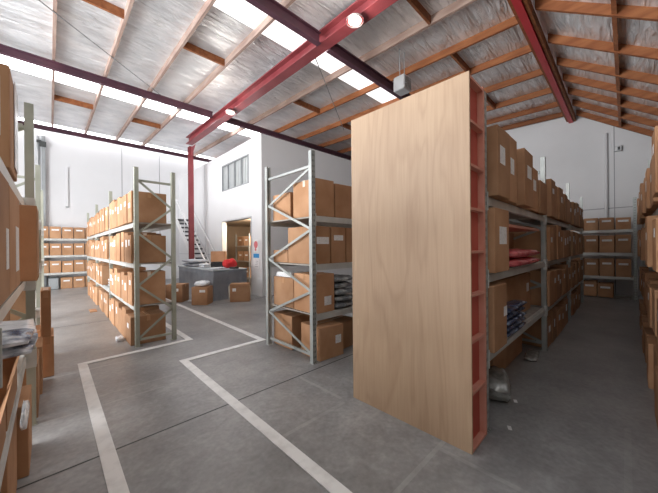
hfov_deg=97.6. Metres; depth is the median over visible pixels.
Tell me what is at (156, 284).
cardboard box
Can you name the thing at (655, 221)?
cardboard box
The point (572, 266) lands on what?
cardboard box
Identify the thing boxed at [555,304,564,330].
cardboard box
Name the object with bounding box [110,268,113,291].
cardboard box
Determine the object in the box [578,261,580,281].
cardboard box
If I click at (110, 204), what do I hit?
cardboard box
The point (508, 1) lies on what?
board
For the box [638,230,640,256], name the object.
cardboard box
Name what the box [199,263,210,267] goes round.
pack
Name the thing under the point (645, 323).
cardboard box
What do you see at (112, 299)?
cardboard box
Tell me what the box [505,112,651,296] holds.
wall
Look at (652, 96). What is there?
rafter
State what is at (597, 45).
rafter
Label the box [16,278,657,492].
floor
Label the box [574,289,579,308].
cardboard box
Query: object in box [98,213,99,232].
cardboard box
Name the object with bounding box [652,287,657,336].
cardboard box
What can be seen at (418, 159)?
bookcase
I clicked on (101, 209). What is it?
cardboard box
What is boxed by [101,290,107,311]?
cardboard box
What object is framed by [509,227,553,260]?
cardboard box
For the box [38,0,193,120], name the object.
rod
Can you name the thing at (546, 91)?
rafter
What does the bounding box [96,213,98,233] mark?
cardboard box
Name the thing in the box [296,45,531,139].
rafter
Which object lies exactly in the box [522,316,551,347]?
cardboard box
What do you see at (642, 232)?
cardboard box
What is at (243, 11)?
window
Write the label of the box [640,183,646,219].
cardboard box
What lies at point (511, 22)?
rafter
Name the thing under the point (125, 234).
cardboard box
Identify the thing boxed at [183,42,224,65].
timber blocking
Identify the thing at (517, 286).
cardboard box
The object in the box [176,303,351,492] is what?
floor marking
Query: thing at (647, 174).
cardboard box
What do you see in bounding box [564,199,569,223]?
cardboard box
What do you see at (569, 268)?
cardboard box
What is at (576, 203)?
cardboard box
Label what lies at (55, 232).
cardboard box
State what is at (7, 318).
cardboard box
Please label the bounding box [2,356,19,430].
cardboard box
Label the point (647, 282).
cardboard box
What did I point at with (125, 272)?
cardboard box
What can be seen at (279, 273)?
paper stack
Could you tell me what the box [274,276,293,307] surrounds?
cardboard box
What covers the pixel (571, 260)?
cardboard box
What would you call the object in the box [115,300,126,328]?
cardboard box
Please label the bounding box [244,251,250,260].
cardboard box
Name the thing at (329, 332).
cardboard box
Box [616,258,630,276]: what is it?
cardboard box
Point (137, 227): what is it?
storage rack
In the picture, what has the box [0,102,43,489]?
storage rack
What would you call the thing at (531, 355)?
bag
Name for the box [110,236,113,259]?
cardboard box
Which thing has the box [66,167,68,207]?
conduit
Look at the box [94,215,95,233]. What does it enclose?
cardboard box
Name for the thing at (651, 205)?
cardboard box
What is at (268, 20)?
rafter
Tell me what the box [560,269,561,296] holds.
cardboard box
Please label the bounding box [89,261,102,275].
cardboard box
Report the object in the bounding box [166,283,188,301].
cardboard box
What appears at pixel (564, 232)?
cardboard box
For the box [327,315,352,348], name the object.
cardboard box
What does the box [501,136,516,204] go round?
cardboard box
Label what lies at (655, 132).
cardboard box
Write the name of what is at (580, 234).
cardboard box
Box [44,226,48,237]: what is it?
cardboard box
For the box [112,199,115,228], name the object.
cardboard box
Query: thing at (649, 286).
cardboard box
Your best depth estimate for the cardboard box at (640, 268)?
5.76 m
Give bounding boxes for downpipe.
[35,135,38,164]
[604,133,608,281]
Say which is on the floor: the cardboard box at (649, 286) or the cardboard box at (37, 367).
the cardboard box at (37, 367)
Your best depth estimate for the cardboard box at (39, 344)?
3.18 m
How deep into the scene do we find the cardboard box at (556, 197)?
4.81 m
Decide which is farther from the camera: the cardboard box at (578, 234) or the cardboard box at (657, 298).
the cardboard box at (578, 234)
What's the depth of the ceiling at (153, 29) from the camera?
7.29 m
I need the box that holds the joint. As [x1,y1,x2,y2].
[16,298,352,489]
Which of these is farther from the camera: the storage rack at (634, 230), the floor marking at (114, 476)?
the storage rack at (634, 230)
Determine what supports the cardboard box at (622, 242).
on the storage rack at (634, 230)
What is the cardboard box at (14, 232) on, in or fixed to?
on the storage rack at (28, 362)
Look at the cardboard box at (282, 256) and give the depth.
4.63 m
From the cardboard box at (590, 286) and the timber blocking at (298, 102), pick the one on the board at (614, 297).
the cardboard box at (590, 286)
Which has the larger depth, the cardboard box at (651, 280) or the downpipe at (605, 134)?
the downpipe at (605, 134)
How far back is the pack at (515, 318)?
3.10 m
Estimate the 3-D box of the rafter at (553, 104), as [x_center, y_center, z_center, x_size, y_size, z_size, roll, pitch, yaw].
[2.148,-4.795,14.697,0.056,0.622,15.140,-1,0,-44]
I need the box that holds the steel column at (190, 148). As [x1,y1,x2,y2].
[188,144,195,258]
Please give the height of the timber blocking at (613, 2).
0.160 m
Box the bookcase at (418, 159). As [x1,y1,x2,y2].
[351,71,486,454]
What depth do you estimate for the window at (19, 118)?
13.03 m
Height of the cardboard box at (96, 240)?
0.488 m
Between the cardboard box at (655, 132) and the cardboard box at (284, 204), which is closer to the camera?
the cardboard box at (655, 132)
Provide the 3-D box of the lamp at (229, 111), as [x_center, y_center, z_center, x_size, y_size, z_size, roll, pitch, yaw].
[-3.017,-4.171,8.831,0.324,0.115,0.311,0,0,-2]
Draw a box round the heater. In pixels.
[394,48,410,95]
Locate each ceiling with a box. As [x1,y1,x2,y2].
[0,0,560,159]
[531,0,657,130]
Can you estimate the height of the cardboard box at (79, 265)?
0.494 m
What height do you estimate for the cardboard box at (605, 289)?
0.406 m
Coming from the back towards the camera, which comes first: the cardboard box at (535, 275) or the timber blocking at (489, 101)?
the timber blocking at (489, 101)
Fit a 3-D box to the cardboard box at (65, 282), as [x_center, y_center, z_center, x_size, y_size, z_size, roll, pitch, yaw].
[-10.842,1.472,11.896,0.359,0.444,0.362,0,0,-44]
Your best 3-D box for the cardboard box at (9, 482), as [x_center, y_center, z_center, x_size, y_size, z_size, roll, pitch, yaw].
[-2.113,1.365,1.589,0.500,0.504,0.563,-1,0,-44]
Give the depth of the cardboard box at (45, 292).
3.60 m
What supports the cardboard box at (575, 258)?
on the storage rack at (634, 230)
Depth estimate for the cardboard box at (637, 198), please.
6.19 m
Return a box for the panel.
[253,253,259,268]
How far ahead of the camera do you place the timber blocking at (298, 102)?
9.63 m
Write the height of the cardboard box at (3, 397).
0.291 m
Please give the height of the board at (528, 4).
0.190 m
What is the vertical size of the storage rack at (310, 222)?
2.930 m
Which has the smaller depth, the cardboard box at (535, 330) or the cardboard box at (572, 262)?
the cardboard box at (535, 330)
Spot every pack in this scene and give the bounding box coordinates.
[0,319,37,358]
[20,400,29,429]
[115,335,123,341]
[194,280,210,285]
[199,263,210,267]
[208,267,224,268]
[334,274,352,307]
[507,300,526,336]
[509,248,539,266]
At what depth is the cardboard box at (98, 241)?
7.82 m
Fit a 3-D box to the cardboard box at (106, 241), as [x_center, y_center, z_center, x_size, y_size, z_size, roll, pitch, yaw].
[-5.088,0.054,6.986,0.522,0.462,0.355,0,0,-44]
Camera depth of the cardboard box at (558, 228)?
4.91 m
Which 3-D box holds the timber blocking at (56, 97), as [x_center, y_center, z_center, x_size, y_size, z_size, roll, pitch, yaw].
[-8.474,-4.813,9.584,0.972,0.165,0.050,-1,0,-44]
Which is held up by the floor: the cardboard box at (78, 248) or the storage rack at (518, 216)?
the storage rack at (518, 216)
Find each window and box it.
[0,54,260,137]
[18,117,214,159]
[204,0,396,102]
[222,153,248,191]
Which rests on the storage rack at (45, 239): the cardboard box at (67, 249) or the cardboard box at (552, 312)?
the cardboard box at (67, 249)
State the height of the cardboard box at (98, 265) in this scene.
0.494 m
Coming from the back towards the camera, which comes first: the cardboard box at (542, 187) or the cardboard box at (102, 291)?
the cardboard box at (102, 291)
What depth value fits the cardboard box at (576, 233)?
6.85 m
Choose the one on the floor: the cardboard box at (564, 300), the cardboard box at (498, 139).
the cardboard box at (564, 300)
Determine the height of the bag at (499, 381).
0.246 m
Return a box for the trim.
[121,126,632,293]
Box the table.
[178,265,246,300]
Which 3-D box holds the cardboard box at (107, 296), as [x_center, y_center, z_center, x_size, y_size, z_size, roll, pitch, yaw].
[-5.102,1.367,7.017,0.522,0.554,0.442,-1,0,-43]
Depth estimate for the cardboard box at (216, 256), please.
9.55 m
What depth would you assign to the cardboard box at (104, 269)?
7.56 m
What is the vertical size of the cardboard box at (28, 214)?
0.584 m
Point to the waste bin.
(53, 282)
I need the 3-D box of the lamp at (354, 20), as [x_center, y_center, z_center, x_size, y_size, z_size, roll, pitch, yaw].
[0.477,-4.147,5.226,0.324,0.115,0.311,0,0,-2]
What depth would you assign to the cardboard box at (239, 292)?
8.51 m
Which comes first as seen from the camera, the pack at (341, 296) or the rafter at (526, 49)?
the pack at (341, 296)
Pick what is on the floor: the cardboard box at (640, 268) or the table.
the table
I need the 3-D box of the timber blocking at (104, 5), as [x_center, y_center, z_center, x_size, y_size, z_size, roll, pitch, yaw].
[-4.471,-4.676,5.455,0.972,0.165,0.050,-1,0,-44]
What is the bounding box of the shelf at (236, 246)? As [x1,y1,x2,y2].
[235,233,250,281]
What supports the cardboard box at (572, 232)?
on the storage rack at (518, 216)
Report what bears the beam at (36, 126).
attached to the wall
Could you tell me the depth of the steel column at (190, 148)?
11.85 m
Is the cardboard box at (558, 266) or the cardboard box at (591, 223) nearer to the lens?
the cardboard box at (558, 266)
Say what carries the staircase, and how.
on the floor
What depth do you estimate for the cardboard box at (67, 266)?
11.80 m
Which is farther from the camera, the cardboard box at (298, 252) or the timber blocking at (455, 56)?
the timber blocking at (455, 56)
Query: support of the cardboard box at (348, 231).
on the storage rack at (310, 222)
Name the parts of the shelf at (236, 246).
post, post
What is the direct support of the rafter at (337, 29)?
attached to the ceiling at (153, 29)
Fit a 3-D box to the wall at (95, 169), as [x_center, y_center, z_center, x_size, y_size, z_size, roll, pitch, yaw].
[-9.124,-1.820,14.428,19.000,7.000,0.200,-1,0,-44]
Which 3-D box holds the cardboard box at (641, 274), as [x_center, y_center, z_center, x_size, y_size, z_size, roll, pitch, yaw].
[5.935,0.695,5.131,0.416,0.388,0.501,-1,0,-45]
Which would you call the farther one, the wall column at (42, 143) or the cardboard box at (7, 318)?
the wall column at (42, 143)
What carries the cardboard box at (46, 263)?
on the storage rack at (45, 239)
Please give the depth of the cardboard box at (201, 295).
8.07 m
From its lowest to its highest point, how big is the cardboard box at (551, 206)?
0.575 m
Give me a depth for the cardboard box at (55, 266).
11.55 m
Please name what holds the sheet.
on the cardboard box at (511, 235)
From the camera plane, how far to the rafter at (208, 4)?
6.93 m
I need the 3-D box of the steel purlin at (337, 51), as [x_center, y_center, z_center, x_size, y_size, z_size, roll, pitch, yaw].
[3.098,-4.347,9.194,8.680,0.240,0.120,-1,0,-44]
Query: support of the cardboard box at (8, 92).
on the storage rack at (28, 362)
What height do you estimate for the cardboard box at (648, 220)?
0.542 m
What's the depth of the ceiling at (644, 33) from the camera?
5.78 m
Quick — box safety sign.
[253,239,258,251]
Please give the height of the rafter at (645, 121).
2.232 m
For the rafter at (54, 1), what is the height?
0.622 m
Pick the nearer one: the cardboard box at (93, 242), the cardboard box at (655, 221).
the cardboard box at (655, 221)
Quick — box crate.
[211,262,222,266]
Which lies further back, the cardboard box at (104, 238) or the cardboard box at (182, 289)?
the cardboard box at (182, 289)
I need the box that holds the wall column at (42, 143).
[36,136,46,286]
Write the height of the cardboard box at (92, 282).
0.528 m
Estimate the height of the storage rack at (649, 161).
2.930 m
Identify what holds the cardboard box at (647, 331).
on the floor
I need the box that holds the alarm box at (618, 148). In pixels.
[614,145,621,151]
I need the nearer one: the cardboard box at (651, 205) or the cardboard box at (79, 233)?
the cardboard box at (651, 205)
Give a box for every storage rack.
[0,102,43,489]
[44,238,95,275]
[87,166,176,347]
[265,150,352,364]
[484,91,583,433]
[573,197,637,300]
[642,160,657,270]
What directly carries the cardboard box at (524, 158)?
on the storage rack at (518, 216)
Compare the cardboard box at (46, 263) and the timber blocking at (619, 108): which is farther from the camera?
the cardboard box at (46, 263)
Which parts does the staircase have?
handrail, handrail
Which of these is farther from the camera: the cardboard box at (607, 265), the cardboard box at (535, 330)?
the cardboard box at (607, 265)
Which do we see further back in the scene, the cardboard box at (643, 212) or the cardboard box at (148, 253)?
the cardboard box at (148, 253)
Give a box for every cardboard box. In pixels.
[0,63,17,181]
[0,171,9,305]
[0,379,12,459]
[0,412,16,492]
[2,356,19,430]
[3,310,9,320]
[9,186,19,294]
[10,291,25,320]
[17,384,31,479]
[19,205,38,281]
[22,349,39,417]
[36,325,40,336]
[36,337,42,394]
[40,287,50,336]
[43,327,53,377]
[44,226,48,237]
[44,243,48,255]
[44,261,48,272]
[50,226,60,238]
[50,244,60,254]
[50,261,60,272]
[60,277,72,288]
[62,227,72,238]
[62,244,72,254]
[62,261,72,271]
[73,227,84,238]
[73,243,83,254]
[73,276,84,287]
[74,260,84,271]
[87,222,89,236]
[89,240,95,255]
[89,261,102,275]
[90,281,95,298]
[93,242,94,256]
[93,262,104,279]
[93,286,95,301]
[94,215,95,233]
[95,286,103,304]
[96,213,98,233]
[96,240,99,257]
[96,263,116,282]
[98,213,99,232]
[98,241,99,257]
[98,265,99,283]
[99,289,104,307]
[100,209,101,232]
[100,238,101,257]
[100,265,122,284]
[101,236,108,257]
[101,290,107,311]
[102,208,104,230]
[103,241,104,258]
[103,292,104,312]
[105,207,108,230]
[105,240,108,258]
[105,292,115,317]
[109,203,111,228]
[109,299,110,320]
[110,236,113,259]
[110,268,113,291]
[111,298,118,325]
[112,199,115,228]
[112,238,113,259]
[112,272,114,293]
[114,200,117,227]
[114,236,115,260]
[114,267,145,295]
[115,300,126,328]
[116,233,120,261]
[117,197,121,226]
[117,272,120,297]
[118,307,121,333]
[119,197,124,225]
[121,232,155,261]
[121,271,128,298]
[122,305,158,338]
[123,194,129,224]
[123,274,127,302]
[124,233,160,261]
[126,309,165,345]
[127,191,165,222]
[127,235,165,262]
[128,270,165,305]
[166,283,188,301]
[191,285,212,304]
[211,251,226,261]
[230,282,250,301]
[238,236,243,245]
[238,251,243,260]
[244,236,250,245]
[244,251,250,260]
[245,267,250,276]
[273,192,292,220]
[274,250,287,262]
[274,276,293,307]
[274,309,309,349]
[288,226,329,263]
[293,178,333,217]
[294,272,333,313]
[301,319,342,361]
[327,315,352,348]
[330,227,344,262]
[334,183,351,218]
[345,228,351,261]
[487,124,509,200]
[487,207,508,272]
[488,282,506,352]
[490,334,521,368]
[492,272,529,311]
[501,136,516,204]
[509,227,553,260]
[509,233,513,248]
[511,148,532,208]
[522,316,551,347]
[524,225,556,259]
[525,168,537,212]
[528,270,553,306]
[535,269,556,302]
[537,180,546,214]
[539,268,559,299]
[546,179,555,217]
[547,264,567,292]
[548,307,556,342]
[551,186,557,218]
[554,187,562,220]
[554,306,560,336]
[555,225,560,258]
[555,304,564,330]
[557,298,567,324]
[560,194,563,221]
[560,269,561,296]
[561,230,562,257]
[561,261,577,284]
[562,269,565,294]
[563,194,567,222]
[563,230,570,255]
[563,231,566,257]
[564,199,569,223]
[567,202,571,223]
[567,231,568,256]
[568,267,570,290]
[571,202,574,224]
[571,203,576,225]
[571,231,574,255]
[571,260,582,280]
[571,265,574,287]
[571,290,576,309]
[571,292,575,314]
[572,258,584,274]
[574,203,578,226]
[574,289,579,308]
[576,233,577,254]
[578,234,579,254]
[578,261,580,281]
[579,207,580,226]
[580,234,582,253]
[584,218,598,230]
[584,235,599,252]
[584,258,599,275]
[584,280,597,295]
[598,282,613,297]
[599,217,614,229]
[600,236,614,252]
[600,258,614,275]
[615,217,630,229]
[615,235,630,252]
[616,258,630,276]
[637,198,641,224]
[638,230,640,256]
[639,192,644,220]
[639,267,648,290]
[639,300,646,329]
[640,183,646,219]
[640,230,644,260]
[641,185,653,214]
[641,274,642,296]
[642,316,649,352]
[643,271,657,307]
[644,327,655,362]
[645,168,656,210]
[645,215,657,266]
[646,281,648,309]
[646,336,657,388]
[647,284,657,327]
[649,278,657,283]
[650,159,657,207]
[651,162,657,204]
[652,126,657,197]
[652,218,657,271]
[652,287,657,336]
[653,345,657,365]
[654,366,657,427]
[657,298,657,344]
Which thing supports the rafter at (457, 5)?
attached to the ceiling at (153, 29)
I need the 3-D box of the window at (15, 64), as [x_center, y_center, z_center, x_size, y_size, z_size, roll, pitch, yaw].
[-7.602,-4.888,8.375,13.200,0.072,0.750,-1,0,-44]
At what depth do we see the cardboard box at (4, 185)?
1.33 m
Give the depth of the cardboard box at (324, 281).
4.18 m
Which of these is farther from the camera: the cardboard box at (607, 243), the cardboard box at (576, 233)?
the cardboard box at (607, 243)
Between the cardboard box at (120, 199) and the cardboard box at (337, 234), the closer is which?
the cardboard box at (337, 234)
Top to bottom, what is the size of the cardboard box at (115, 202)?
0.535 m
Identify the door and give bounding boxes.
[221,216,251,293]
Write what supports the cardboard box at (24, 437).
on the floor
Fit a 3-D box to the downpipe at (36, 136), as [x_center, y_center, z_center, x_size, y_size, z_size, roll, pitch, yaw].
[-11.767,-1.397,11.641,0.098,6.200,0.100,-1,0,-44]
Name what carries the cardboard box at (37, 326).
on the floor
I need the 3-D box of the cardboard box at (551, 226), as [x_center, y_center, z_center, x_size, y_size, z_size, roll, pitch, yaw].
[3.532,-0.074,4.944,0.317,0.569,0.550,0,0,-43]
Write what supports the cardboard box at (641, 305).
on the floor
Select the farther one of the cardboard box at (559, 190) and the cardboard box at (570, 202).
the cardboard box at (570, 202)
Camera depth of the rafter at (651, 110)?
7.58 m
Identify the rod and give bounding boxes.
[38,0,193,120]
[315,59,343,129]
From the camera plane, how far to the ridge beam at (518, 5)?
6.31 m
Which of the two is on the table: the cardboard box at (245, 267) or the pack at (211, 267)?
the pack at (211, 267)
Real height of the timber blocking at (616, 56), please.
0.160 m
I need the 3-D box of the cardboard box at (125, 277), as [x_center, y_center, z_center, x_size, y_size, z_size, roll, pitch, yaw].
[-3.440,0.732,5.280,0.501,0.478,0.369,0,0,-45]
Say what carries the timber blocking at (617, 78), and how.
attached to the rafter at (652, 96)
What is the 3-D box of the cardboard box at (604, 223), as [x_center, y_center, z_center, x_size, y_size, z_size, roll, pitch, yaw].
[8.442,-0.696,8.747,0.501,0.367,0.322,0,0,-43]
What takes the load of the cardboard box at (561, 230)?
on the storage rack at (518, 216)
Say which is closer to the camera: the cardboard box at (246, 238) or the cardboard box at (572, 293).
the cardboard box at (572, 293)
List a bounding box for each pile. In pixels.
[182,259,208,266]
[222,258,236,267]
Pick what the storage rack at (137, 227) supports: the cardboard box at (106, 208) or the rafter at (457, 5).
the cardboard box at (106, 208)
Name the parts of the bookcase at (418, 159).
recessed panel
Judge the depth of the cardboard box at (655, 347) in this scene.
3.00 m
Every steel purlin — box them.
[0,44,212,117]
[225,118,350,160]
[245,0,320,46]
[326,44,410,99]
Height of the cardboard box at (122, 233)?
0.558 m
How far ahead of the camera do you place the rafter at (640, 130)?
8.98 m
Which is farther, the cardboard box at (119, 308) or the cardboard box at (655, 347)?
the cardboard box at (119, 308)
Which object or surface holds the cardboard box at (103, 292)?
on the floor
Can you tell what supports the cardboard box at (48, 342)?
on the floor
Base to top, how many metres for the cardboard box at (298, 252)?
0.544 m
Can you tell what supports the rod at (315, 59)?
attached to the rafter at (526, 49)
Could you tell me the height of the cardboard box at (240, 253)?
0.404 m
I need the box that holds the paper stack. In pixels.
[276,270,303,276]
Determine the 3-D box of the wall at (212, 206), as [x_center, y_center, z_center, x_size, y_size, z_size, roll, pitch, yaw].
[-2.207,-1.041,15.172,8.040,5.320,8.350,-1,0,-44]
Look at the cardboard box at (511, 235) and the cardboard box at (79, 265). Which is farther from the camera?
the cardboard box at (79, 265)
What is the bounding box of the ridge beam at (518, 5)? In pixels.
[511,0,572,122]
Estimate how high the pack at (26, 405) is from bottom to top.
0.123 m
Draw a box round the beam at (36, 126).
[18,120,211,161]
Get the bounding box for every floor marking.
[78,323,192,492]
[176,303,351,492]
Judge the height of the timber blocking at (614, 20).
0.160 m
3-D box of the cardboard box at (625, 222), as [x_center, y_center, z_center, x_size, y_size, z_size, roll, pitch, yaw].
[8.695,-0.687,8.515,0.501,0.345,0.316,-1,0,-45]
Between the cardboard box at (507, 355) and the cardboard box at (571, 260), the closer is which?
the cardboard box at (507, 355)
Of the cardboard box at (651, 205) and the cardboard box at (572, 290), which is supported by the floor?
the cardboard box at (572, 290)
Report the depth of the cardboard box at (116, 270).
5.86 m
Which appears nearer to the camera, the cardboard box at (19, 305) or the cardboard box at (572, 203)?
the cardboard box at (19, 305)
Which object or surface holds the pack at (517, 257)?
on the storage rack at (518, 216)
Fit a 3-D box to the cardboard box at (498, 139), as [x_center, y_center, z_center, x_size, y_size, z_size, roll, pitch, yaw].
[1.410,-0.763,2.827,0.373,0.624,0.552,-1,0,-44]
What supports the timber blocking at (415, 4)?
attached to the rafter at (457, 5)
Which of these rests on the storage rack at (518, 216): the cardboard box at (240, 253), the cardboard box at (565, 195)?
the cardboard box at (565, 195)
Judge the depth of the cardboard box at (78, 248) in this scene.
12.06 m
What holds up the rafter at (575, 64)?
attached to the ceiling at (644, 33)
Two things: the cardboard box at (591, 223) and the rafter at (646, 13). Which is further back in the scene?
the cardboard box at (591, 223)
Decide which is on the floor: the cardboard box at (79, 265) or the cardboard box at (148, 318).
the cardboard box at (148, 318)
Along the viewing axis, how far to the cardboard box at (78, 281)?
12.04 m
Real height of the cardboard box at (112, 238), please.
0.470 m
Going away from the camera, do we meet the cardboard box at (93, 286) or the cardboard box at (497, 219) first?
the cardboard box at (497, 219)
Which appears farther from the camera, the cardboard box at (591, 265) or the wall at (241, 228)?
the wall at (241, 228)
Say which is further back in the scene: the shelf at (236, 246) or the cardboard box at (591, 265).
the shelf at (236, 246)
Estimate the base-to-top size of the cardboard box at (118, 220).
0.562 m
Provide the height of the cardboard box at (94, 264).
0.516 m
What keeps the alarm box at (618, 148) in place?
attached to the wall at (573, 152)
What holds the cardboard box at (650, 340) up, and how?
on the floor
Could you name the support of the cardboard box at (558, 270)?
on the storage rack at (518, 216)
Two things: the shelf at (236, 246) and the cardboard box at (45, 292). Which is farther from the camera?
the shelf at (236, 246)
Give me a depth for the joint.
2.59 m
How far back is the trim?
9.22 m
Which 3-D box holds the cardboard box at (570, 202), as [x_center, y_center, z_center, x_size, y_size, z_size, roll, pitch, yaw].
[4.844,-0.717,6.202,0.303,0.472,0.552,-1,0,-44]
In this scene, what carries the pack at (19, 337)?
on the cardboard box at (9, 365)
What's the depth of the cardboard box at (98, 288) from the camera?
8.20 m
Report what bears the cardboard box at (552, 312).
on the floor
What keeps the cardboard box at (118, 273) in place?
on the storage rack at (137, 227)
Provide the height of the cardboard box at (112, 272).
0.444 m
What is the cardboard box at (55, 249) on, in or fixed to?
on the storage rack at (45, 239)
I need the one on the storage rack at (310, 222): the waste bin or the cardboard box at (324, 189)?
the cardboard box at (324, 189)
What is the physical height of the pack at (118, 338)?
0.089 m
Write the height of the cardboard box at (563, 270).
0.469 m
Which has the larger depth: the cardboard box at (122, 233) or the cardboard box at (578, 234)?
the cardboard box at (578, 234)
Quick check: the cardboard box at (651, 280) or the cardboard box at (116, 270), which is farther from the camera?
the cardboard box at (116, 270)
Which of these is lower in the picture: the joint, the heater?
the joint
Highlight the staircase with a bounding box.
[168,198,213,265]
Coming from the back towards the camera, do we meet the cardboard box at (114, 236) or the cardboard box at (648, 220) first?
the cardboard box at (114, 236)
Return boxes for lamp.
[225,108,236,114]
[346,12,363,27]
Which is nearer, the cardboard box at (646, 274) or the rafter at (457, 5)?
the cardboard box at (646, 274)
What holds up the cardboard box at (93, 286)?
on the floor
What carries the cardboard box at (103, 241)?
on the storage rack at (137, 227)
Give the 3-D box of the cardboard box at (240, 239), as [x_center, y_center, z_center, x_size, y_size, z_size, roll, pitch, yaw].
[-3.746,-0.260,12.901,0.501,0.404,0.483,-1,0,-44]
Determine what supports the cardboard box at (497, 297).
on the storage rack at (518, 216)
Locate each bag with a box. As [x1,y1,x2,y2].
[489,365,510,401]
[524,349,538,361]
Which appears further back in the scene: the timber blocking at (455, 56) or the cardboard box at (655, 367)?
the timber blocking at (455, 56)
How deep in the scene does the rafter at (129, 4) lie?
6.87 m
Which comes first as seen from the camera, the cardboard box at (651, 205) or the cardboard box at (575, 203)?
the cardboard box at (651, 205)
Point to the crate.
(213, 264)
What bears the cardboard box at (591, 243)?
on the storage rack at (634, 230)
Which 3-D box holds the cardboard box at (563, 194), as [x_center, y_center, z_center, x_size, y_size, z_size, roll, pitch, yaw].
[4.096,-0.732,5.475,0.307,0.514,0.552,0,0,-45]
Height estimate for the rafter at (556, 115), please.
0.622 m
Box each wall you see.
[14,128,207,286]
[179,133,351,296]
[227,219,250,266]
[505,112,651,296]
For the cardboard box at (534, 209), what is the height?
0.564 m
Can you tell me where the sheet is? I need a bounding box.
[509,224,538,231]
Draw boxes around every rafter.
[51,0,56,126]
[84,0,134,133]
[114,0,215,139]
[141,0,294,145]
[186,0,397,144]
[194,0,476,155]
[274,16,517,132]
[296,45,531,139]
[318,69,542,146]
[337,87,551,152]
[487,102,558,124]
[501,112,563,129]
[535,0,657,21]
[548,33,657,59]
[556,57,657,84]
[562,73,657,101]
[568,87,657,115]
[572,99,657,127]
[576,110,652,136]
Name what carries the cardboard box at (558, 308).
on the floor
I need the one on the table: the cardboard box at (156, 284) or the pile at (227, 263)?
the pile at (227, 263)
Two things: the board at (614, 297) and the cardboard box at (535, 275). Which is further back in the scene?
the board at (614, 297)
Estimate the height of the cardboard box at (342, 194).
0.514 m
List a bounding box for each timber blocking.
[54,94,92,109]
[82,0,123,18]
[131,118,160,128]
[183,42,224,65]
[293,99,319,113]
[341,124,350,129]
[406,0,430,24]
[450,53,469,71]
[486,94,494,108]
[611,0,616,13]
[612,17,617,50]
[614,53,618,74]
[616,77,619,91]
[617,93,620,104]
[617,106,620,116]
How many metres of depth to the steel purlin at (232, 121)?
11.96 m
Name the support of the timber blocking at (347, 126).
attached to the rafter at (526, 49)
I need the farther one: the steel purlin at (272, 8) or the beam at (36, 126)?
the beam at (36, 126)
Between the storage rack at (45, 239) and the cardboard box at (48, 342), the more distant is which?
the storage rack at (45, 239)
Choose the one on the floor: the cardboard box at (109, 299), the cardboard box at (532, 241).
the cardboard box at (109, 299)
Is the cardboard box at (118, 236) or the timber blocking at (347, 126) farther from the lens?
the timber blocking at (347, 126)
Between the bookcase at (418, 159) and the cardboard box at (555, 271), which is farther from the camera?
the cardboard box at (555, 271)
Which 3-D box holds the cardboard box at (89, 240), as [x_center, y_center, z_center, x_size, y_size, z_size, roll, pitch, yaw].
[-7.710,0.038,9.690,0.520,0.540,0.345,-1,0,-43]
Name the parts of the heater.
casing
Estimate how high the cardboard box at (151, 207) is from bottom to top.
0.519 m
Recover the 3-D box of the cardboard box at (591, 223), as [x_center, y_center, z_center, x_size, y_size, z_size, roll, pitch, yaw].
[8.196,-0.697,8.995,0.501,0.372,0.326,0,0,-44]
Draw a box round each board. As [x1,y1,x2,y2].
[507,0,567,121]
[523,0,575,120]
[584,295,631,299]
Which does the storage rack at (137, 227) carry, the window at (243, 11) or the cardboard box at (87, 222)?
the cardboard box at (87, 222)
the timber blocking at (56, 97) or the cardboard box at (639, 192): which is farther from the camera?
the timber blocking at (56, 97)
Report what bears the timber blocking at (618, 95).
attached to the rafter at (652, 96)
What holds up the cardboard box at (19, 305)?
on the storage rack at (28, 362)
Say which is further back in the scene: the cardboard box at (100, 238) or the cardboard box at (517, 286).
the cardboard box at (100, 238)
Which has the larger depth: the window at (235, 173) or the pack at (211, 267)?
the window at (235, 173)
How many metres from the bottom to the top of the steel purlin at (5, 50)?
0.200 m
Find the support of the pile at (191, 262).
on the table
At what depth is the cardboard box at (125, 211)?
5.01 m
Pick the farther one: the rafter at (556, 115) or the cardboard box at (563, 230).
the rafter at (556, 115)
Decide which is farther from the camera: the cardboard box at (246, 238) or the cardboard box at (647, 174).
the cardboard box at (246, 238)
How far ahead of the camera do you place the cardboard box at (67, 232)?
11.80 m
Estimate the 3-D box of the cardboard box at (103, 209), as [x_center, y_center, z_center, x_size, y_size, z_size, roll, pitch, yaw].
[-5.363,-0.678,7.260,0.522,0.571,0.328,0,0,-45]
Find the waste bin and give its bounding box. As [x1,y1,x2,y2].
[48,276,58,288]
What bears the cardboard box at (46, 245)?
on the storage rack at (45, 239)
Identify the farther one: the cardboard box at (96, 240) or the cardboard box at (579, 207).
the cardboard box at (96, 240)
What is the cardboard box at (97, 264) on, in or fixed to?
on the storage rack at (137, 227)
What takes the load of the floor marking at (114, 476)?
on the floor
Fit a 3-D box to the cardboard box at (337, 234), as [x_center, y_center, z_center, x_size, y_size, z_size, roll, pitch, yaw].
[-0.056,-0.030,4.555,0.303,0.544,0.582,-1,0,-44]
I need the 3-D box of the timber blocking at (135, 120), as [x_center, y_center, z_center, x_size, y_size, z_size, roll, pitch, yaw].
[-7.129,-4.832,11.236,0.982,0.165,0.050,-1,0,-44]
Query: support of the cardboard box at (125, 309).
on the floor
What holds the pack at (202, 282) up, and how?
on the cardboard box at (201, 295)
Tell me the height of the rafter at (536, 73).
0.622 m
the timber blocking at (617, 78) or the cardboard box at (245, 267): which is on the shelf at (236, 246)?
the cardboard box at (245, 267)
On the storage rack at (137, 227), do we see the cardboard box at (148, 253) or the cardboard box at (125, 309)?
the cardboard box at (148, 253)

